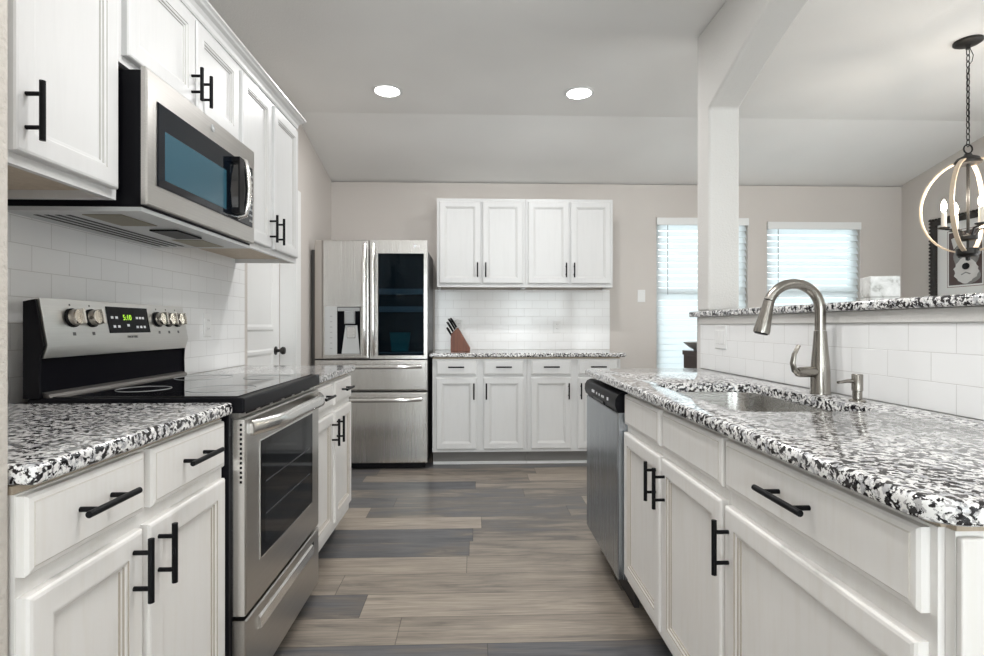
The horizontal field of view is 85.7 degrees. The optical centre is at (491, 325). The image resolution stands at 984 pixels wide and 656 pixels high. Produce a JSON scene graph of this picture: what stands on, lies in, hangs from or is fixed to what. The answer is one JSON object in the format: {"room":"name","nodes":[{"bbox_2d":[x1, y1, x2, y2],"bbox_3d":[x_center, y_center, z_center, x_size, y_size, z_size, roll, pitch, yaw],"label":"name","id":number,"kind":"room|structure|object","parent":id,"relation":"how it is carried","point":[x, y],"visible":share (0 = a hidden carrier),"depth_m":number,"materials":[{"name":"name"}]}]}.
{"room":"kitchen","nodes":[
{"label":"kitchen","id":0,"kind":"room"},
{"bbox_2d":[0,0,7,655],"bbox_3d":[-1.975,-0.210,0.692,2.500,2.690,0.138,0,0,-2],"label":"wall","id":1,"kind":"structure","parent":0,"point":[3,3],"depth_m":0.79,"materials":[{"name":"paint"}]},
{"bbox_2d":[18,124,330,403],"bbox_3d":[-1.471,-0.210,2.816,0.140,2.690,4.070,0,0,-2],"label":"wall","id":2,"kind":"structure","parent":0,"point":[314,182],"depth_m":4.18,"materials":[{"name":"paint"}]},
{"bbox_2d":[8,0,117,199],"bbox_3d":[-1.147,-0.712,1.116,0.387,0.737,0.648,0,0,-2],"label":"upper cabinet","id":3,"kind":"object","parent":2,"relation":"attached to","point":[63,54],"visible":0.98,"depth_m":1.26,"materials":[{"name":"paint"}]},
{"bbox_2d":[8,212,244,403],"bbox_3d":[-1.366,-0.132,1.892,0.008,0.706,2.215,0,0,-2],"label":"tiled wall","id":4,"kind":"structure","parent":2,"relation":"attached to","point":[46,259],"depth_m":1.97,"materials":[{"name":"white tile"}]},
{"bbox_2d":[203,313,210,336],"bbox_3d":[-1.381,-0.005,2.575,0.008,0.115,0.070,0,0,-2],"label":"wall outlet","id":5,"kind":"object","parent":4,"relation":"attached to","point":[206,316],"visible":1,"depth_m":2.56,"materials":[{"name":"white plastic"}]},
{"bbox_2d":[118,0,238,139],"bbox_3d":[-1.171,-0.903,1.810,0.387,0.353,0.730,0,0,-2],"label":"upper cabinet","id":6,"kind":"object","parent":2,"relation":"attached to","point":[164,37],"visible":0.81,"depth_m":1.75,"materials":[{"name":"paint"}]},
{"bbox_2d":[8,66,253,248],"bbox_3d":[-1.134,-0.513,1.810,0.456,0.404,0.716,0,0,-2],"label":"microwave","id":7,"kind":"object","parent":6,"relation":"attached to","point":[185,181],"visible":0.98,"depth_m":1.61,"materials":[{"name":"silver metal"}]},
{"bbox_2d":[180,0,305,128],"bbox_3d":[-1.182,-1.111,1.869,0.370,0.060,2.153,0,0,-2],"label":"crown molding","id":8,"kind":"structure","parent":2,"relation":"attached to","point":[203,11],"depth_m":2.17,"materials":[{"name":"paint"}]},
{"bbox_2d":[198,64,297,262],"bbox_3d":[-1.195,-0.712,2.539,0.387,0.737,0.724,0,0,-2],"label":"upper cabinet","id":9,"kind":"object","parent":2,"relation":"attached to","point":[273,140],"visible":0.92,"depth_m":2.54,"materials":[{"name":"paint"}]},
{"bbox_2d":[247,263,285,365],"bbox_3d":[-1.509,0.109,3.447,0.103,2.036,0.784,0,0,-2],"label":"door","id":10,"kind":"structure","parent":2,"relation":"in","point":[263,349],"depth_m":3.55,"materials":[{"name":"white wood"}]},
{"bbox_2d":[280,191,300,365],"bbox_3d":[-1.466,0.070,3.495,0.118,2.130,0.894,0,0,-2],"label":"trim","id":11,"kind":"structure","parent":2,"relation":"attached to","point":[290,273],"depth_m":3.84,"materials":[{"name":"white wood"}]},
{"bbox_2d":[273,449,672,655],"bbox_3d":[0.489,1.185,0.467,7.410,0.100,9.200,0,0,-2],"label":"floor","id":12,"kind":"structure","parent":0,"point":[432,559],"depth_m":2.43,"materials":[{"name":"wood"}]},
{"bbox_2d":[8,418,224,655],"bbox_3d":[-1.008,0.690,1.129,0.658,0.890,0.662,0,0,-2],"label":"base cabinet","id":13,"kind":"object","parent":12,"relation":"on","point":[123,554],"visible":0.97,"depth_m":1.04,"materials":[{"name":"paint"}]},
{"bbox_2d":[8,403,231,484],"bbox_3d":[-1.024,0.229,1.129,0.635,0.033,0.665,0,0,-2],"label":"countertop","id":14,"kind":"structure","parent":13,"relation":"on","point":[46,442],"depth_m":1.10,"materials":[{"name":"stone"}]},
{"bbox_2d":[23,298,324,655],"bbox_3d":[-0.977,0.528,1.833,0.671,1.213,0.734,0,0,-2],"label":"range","id":15,"kind":"object","parent":12,"relation":"on","point":[75,351],"visible":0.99,"depth_m":1.65,"materials":[{"name":"silver metal"}]},
{"bbox_2d":[28,374,319,412],"bbox_3d":[-0.998,0.223,1.832,0.589,0.043,0.730,0,0,-2],"label":"cooktop","id":16,"kind":"object","parent":15,"relation":"in","point":[247,393],"depth_m":1.65,"materials":[{"name":"black glass"}]},
{"bbox_2d":[314,373,354,553],"bbox_3d":[-1.057,0.695,2.579,0.658,0.880,0.754,0,0,-2],"label":"base cabinet","id":17,"kind":"object","parent":12,"relation":"on","point":[334,417],"visible":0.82,"depth_m":2.59,"materials":[{"name":"paint"}]},
{"bbox_2d":[197,365,354,382],"bbox_3d":[-1.071,0.237,2.588,0.628,0.032,0.778,0,0,-2],"label":"countertop","id":18,"kind":"structure","parent":17,"relation":"on","point":[326,372],"depth_m":2.63,"materials":[{"name":"stone"}]},
{"bbox_2d":[312,240,432,467],"bbox_3d":[-0.986,0.229,4.481,0.926,1.812,0.747,0,0,-2],"label":"refrigerator","id":19,"kind":"object","parent":12,"relation":"on","point":[372,300],"visible":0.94,"depth_m":4.18,"materials":[{"name":"grey metal"}]},
{"bbox_2d":[338,308,359,310],"bbox_3d":[-1.125,-0.131,4.160,0.172,0.028,0.010,0,0,-2],"label":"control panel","id":20,"kind":"object","parent":19,"relation":"attached to","point":[339,309],"depth_m":4.16,"materials":[{"name":"grey plastic"}]},
{"bbox_2d":[433,357,526,463],"bbox_3d":[-0.108,0.695,4.563,0.764,0.880,0.658,0,0,-2],"label":"base cabinet","id":21,"kind":"object","parent":12,"relation":"on","point":[480,403],"visible":1,"depth_m":4.29,"materials":[{"name":"paint"}]},
{"bbox_2d":[429,350,625,356],"bbox_3d":[0.283,0.235,4.593,1.594,0.032,0.637,0,0,-2],"label":"countertop","id":22,"kind":"structure","parent":21,"relation":"on","point":[437,353],"depth_m":4.29,"materials":[{"name":"stone"}]},
{"bbox_2d":[451,328,469,351],"bbox_3d":[-0.270,0.117,4.553,0.166,0.203,0.110,0,0,-2],"label":"knife block","id":23,"kind":"object","parent":22,"relation":"on","point":[458,342],"visible":1,"depth_m":4.50,"materials":[{"name":"brown wood"}]},
{"bbox_2d":[526,357,619,463],"bbox_3d":[0.659,0.695,4.589,0.764,0.880,0.658,0,0,-2],"label":"base cabinet","id":24,"kind":"object","parent":12,"relation":"on","point":[556,394],"visible":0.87,"depth_m":4.31,"materials":[{"name":"paint"}]},
{"bbox_2d":[585,379,638,607],"bbox_3d":[0.788,0.701,2.428,0.611,0.868,0.588,0,0,-2],"label":"dishwasher","id":25,"kind":"object","parent":12,"relation":"on","point":[606,426],"visible":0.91,"depth_m":2.28,"materials":[{"name":"silver metal"}]},
{"bbox_2d":[624,393,730,655],"bbox_3d":[0.810,0.695,1.706,0.625,0.880,0.849,0,0,-2],"label":"base cabinet","id":26,"kind":"object","parent":12,"relation":"on","point":[675,465],"visible":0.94,"depth_m":1.59,"materials":[{"name":"paint"}]},
{"bbox_2d":[585,368,983,526],"bbox_3d":[0.826,0.237,1.722,0.617,0.032,2.105,0,0,-2],"label":"countertop","id":27,"kind":"structure","parent":26,"relation":"on","point":[926,465],"depth_m":1.08,"materials":[{"name":"stone"}]},
{"bbox_2d":[679,392,828,411],"bbox_3d":[0.817,0.347,1.707,0.412,0.186,0.703,0,0,-2],"label":"sink","id":28,"kind":"object","parent":27,"relation":"in","point":[740,401],"visible":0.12,"depth_m":2.00,"materials":[{"name":"metal"}]},
{"bbox_2d":[753,279,830,394],"bbox_3d":[0.975,0.034,1.723,0.251,0.374,0.062,0,0,-2],"label":"kitchen faucet","id":29,"kind":"object","parent":27,"relation":"on","point":[819,373],"visible":1,"depth_m":1.71,"materials":[{"name":"silver metal"}]},
{"bbox_2d":[837,374,865,401],"bbox_3d":[1.050,0.181,1.552,0.085,0.080,0.044,0,0,-2],"label":"soap dispenser","id":30,"kind":"object","parent":27,"relation":"on","point":[856,380],"visible":1,"depth_m":1.54,"materials":[{"name":"silver metal"}]},
{"bbox_2d":[682,350,696,367],"bbox_3d":[2.170,0.665,3.876,1.244,0.940,0.840,0,0,-2],"label":"dining table","id":31,"kind":"object","parent":12,"relation":"on","point":[690,356],"visible":0.14,"depth_m":4.13,"materials":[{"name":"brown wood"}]},
{"bbox_2d":[683,341,696,350],"bbox_3d":[1.658,0.161,4.209,0.270,0.068,0.268,0,0,-2],"label":"bowl","id":32,"kind":"object","parent":31,"relation":"on","point":[692,344],"visible":0.27,"depth_m":4.17,"materials":[{"name":"grey ceramic"}]},
{"bbox_2d":[711,438,983,655],"bbox_3d":[0.840,0.695,0.984,0.635,0.880,0.593,0,0,-2],"label":"base cabinet","id":33,"kind":"object","parent":12,"relation":"on","point":[815,565],"depth_m":0.89,"materials":[{"name":"paint"}]},
{"bbox_2d":[208,0,983,186],"bbox_3d":[0.489,-1.488,0.467,7.410,0.375,9.200,0,0,-2],"label":"ceiling","id":34,"kind":"structure","parent":0,"point":[854,93],"depth_m":3.41,"materials":[{"name":"paint"}]},
{"bbox_2d":[372,84,402,97],"bbox_3d":[-0.691,-1.550,3.499,0.200,0.008,0.200,0,0,-2],"label":"recessed light","id":35,"kind":"object","parent":34,"relation":"in","point":[383,90],"visible":1,"depth_m":3.48,"materials":[{"name":"white"}]},
{"bbox_2d":[564,86,593,99],"bbox_3d":[0.581,-1.550,3.532,0.200,0.008,0.200,0,0,-2],"label":"recessed light","id":36,"kind":"object","parent":34,"relation":"in","point":[577,92],"visible":1,"depth_m":3.52,"materials":[{"name":"white"}]},
{"bbox_2d":[919,34,983,260],"bbox_3d":[2.595,-0.955,2.890,0.323,1.200,0.323,0,0,14],"label":"chandelier","id":37,"kind":"object","parent":34,"relation":"hanging from","point":[968,160],"visible":1,"depth_m":2.88,"materials":[{"name":"brown metal"}]},
{"bbox_2d":[331,182,901,448],"bbox_3d":[0.331,-0.092,4.984,7.400,2.455,0.140,0,0,-2],"label":"wall","id":38,"kind":"structure","parent":0,"point":[369,211],"depth_m":4.95,"materials":[{"name":"paint"}]},
{"bbox_2d":[437,198,524,289],"bbox_3d":[-0.098,-0.716,4.700,0.760,0.762,0.387,0,0,-2],"label":"upper cabinet","id":39,"kind":"object","parent":38,"relation":"attached to","point":[481,242],"visible":1,"depth_m":4.55,"materials":[{"name":"paint"}]},
{"bbox_2d":[435,290,609,349],"bbox_3d":[0.285,-0.058,4.908,1.622,0.552,0.008,0,0,-2],"label":"tiled wall","id":40,"kind":"structure","parent":38,"relation":"attached to","point":[492,319],"depth_m":4.91,"materials":[{"name":"white tile"}]},
{"bbox_2d":[455,320,462,331],"bbox_3d":[-0.304,0.000,4.880,0.070,0.115,0.008,0,0,-2],"label":"wall outlet","id":41,"kind":"object","parent":40,"relation":"attached to","point":[459,323],"visible":0.83,"depth_m":4.88,"materials":[{"name":"white plastic"}]},
{"bbox_2d":[553,321,560,332],"bbox_3d":[0.604,0.007,4.911,0.070,0.115,0.008,0,0,-2],"label":"wall outlet","id":42,"kind":"object","parent":40,"relation":"attached to","point":[556,324],"visible":1,"depth_m":4.91,"materials":[{"name":"white plastic"}]},
{"bbox_2d":[522,199,612,289],"bbox_3d":[0.664,-0.716,4.726,0.760,0.762,0.387,0,0,-2],"label":"upper cabinet","id":43,"kind":"object","parent":38,"relation":"attached to","point":[569,242],"visible":0.97,"depth_m":4.58,"materials":[{"name":"paint"}]},
{"bbox_2d":[638,290,644,301],"bbox_3d":[1.395,-0.280,4.945,0.070,0.115,0.008,0,0,-2],"label":"light switch","id":44,"kind":"object","parent":38,"relation":"attached to","point":[641,293],"visible":1,"depth_m":4.94,"materials":[{"name":"white plastic"}]},
{"bbox_2d":[656,217,748,367],"bbox_3d":[1.972,-0.144,4.983,0.870,1.734,0.066,0,0,-2],"label":"window blind","id":45,"kind":"object","parent":38,"relation":"attached to","point":[674,300],"visible":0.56,"depth_m":4.99,"materials":[{"name":"white"}]},
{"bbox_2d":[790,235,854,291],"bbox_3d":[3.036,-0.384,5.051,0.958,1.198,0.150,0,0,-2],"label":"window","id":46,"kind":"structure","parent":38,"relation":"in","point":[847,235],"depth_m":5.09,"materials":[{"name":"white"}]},
{"bbox_2d":[767,222,860,305],"bbox_3d":[3.037,-0.403,5.019,0.898,1.152,0.066,0,0,-2],"label":"window blind","id":47,"kind":"object","parent":46,"relation":"attached to","point":[815,253],"visible":0.7,"depth_m":5.03,"materials":[{"name":"white"}]},
{"bbox_2d":[697,0,983,420],"bbox_3d":[1.250,-0.210,0.923,0.162,2.690,3.876,0,0,-2],"label":"wall","id":48,"kind":"structure","parent":0,"point":[740,39],"depth_m":2.71,"materials":[{"name":"paint"}]},
{"bbox_2d":[689,293,983,316],"bbox_3d":[1.311,-0.062,0.938,0.355,0.030,3.905,0,0,-2],"label":"bar","id":49,"kind":"object","parent":48,"relation":"on","point":[972,299],"visible":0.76,"depth_m":1.54,"materials":[{"name":"stone"}]},
{"bbox_2d":[860,276,899,300],"bbox_3d":[1.343,-0.123,1.837,0.090,0.092,0.084,0,0,14],"label":"storage box","id":50,"kind":"object","parent":49,"relation":"on","point":[872,287],"visible":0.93,"depth_m":1.80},
{"bbox_2d":[699,306,983,323],"bbox_3d":[1.163,-0.028,0.895,0.014,0.037,3.810,0,0,-2],"label":"trim","id":51,"kind":"structure","parent":48,"relation":"attached to","point":[974,313],"depth_m":1.55,"materials":[{"name":"paint"}]},
{"bbox_2d":[700,322,983,419],"bbox_3d":[1.167,0.106,0.893,0.006,0.230,3.805,0,0,-2],"label":"tiled wall","id":52,"kind":"structure","parent":48,"relation":"attached to","point":[939,367],"depth_m":1.54,"materials":[{"name":"white tile"}]},
{"bbox_2d":[715,325,726,348],"bbox_3d":[1.102,0.053,2.559,0.008,0.115,0.116,0,0,-2],"label":"light switch","id":53,"kind":"object","parent":52,"relation":"attached to","point":[720,330],"visible":1,"depth_m":2.54,"materials":[{"name":"white plastic"}]},
{"bbox_2d":[902,136,983,297],"bbox_3d":[4.115,-0.210,0.514,0.140,2.690,9.049,0,0,-2],"label":"wall","id":54,"kind":"structure","parent":0,"point":[915,244],"depth_m":4.78,"materials":[{"name":"paint"}]},
{"bbox_2d":[928,209,983,295],"bbox_3d":[3.890,-0.565,4.370,0.045,0.754,0.656,0,0,-2],"label":"framed picture","id":55,"kind":"object","parent":54,"relation":"attached to","point":[950,274],"visible":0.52,"depth_m":4.48,"materials":[{"name":"black"}]},
{"bbox_2d":[949,228,981,285],"bbox_3d":[3.900,-0.565,4.370,0.001,0.444,0.296,0,0,-2],"label":"print","id":56,"kind":"object","parent":55,"relation":"attached to","point":[962,272],"depth_m":4.37,"materials":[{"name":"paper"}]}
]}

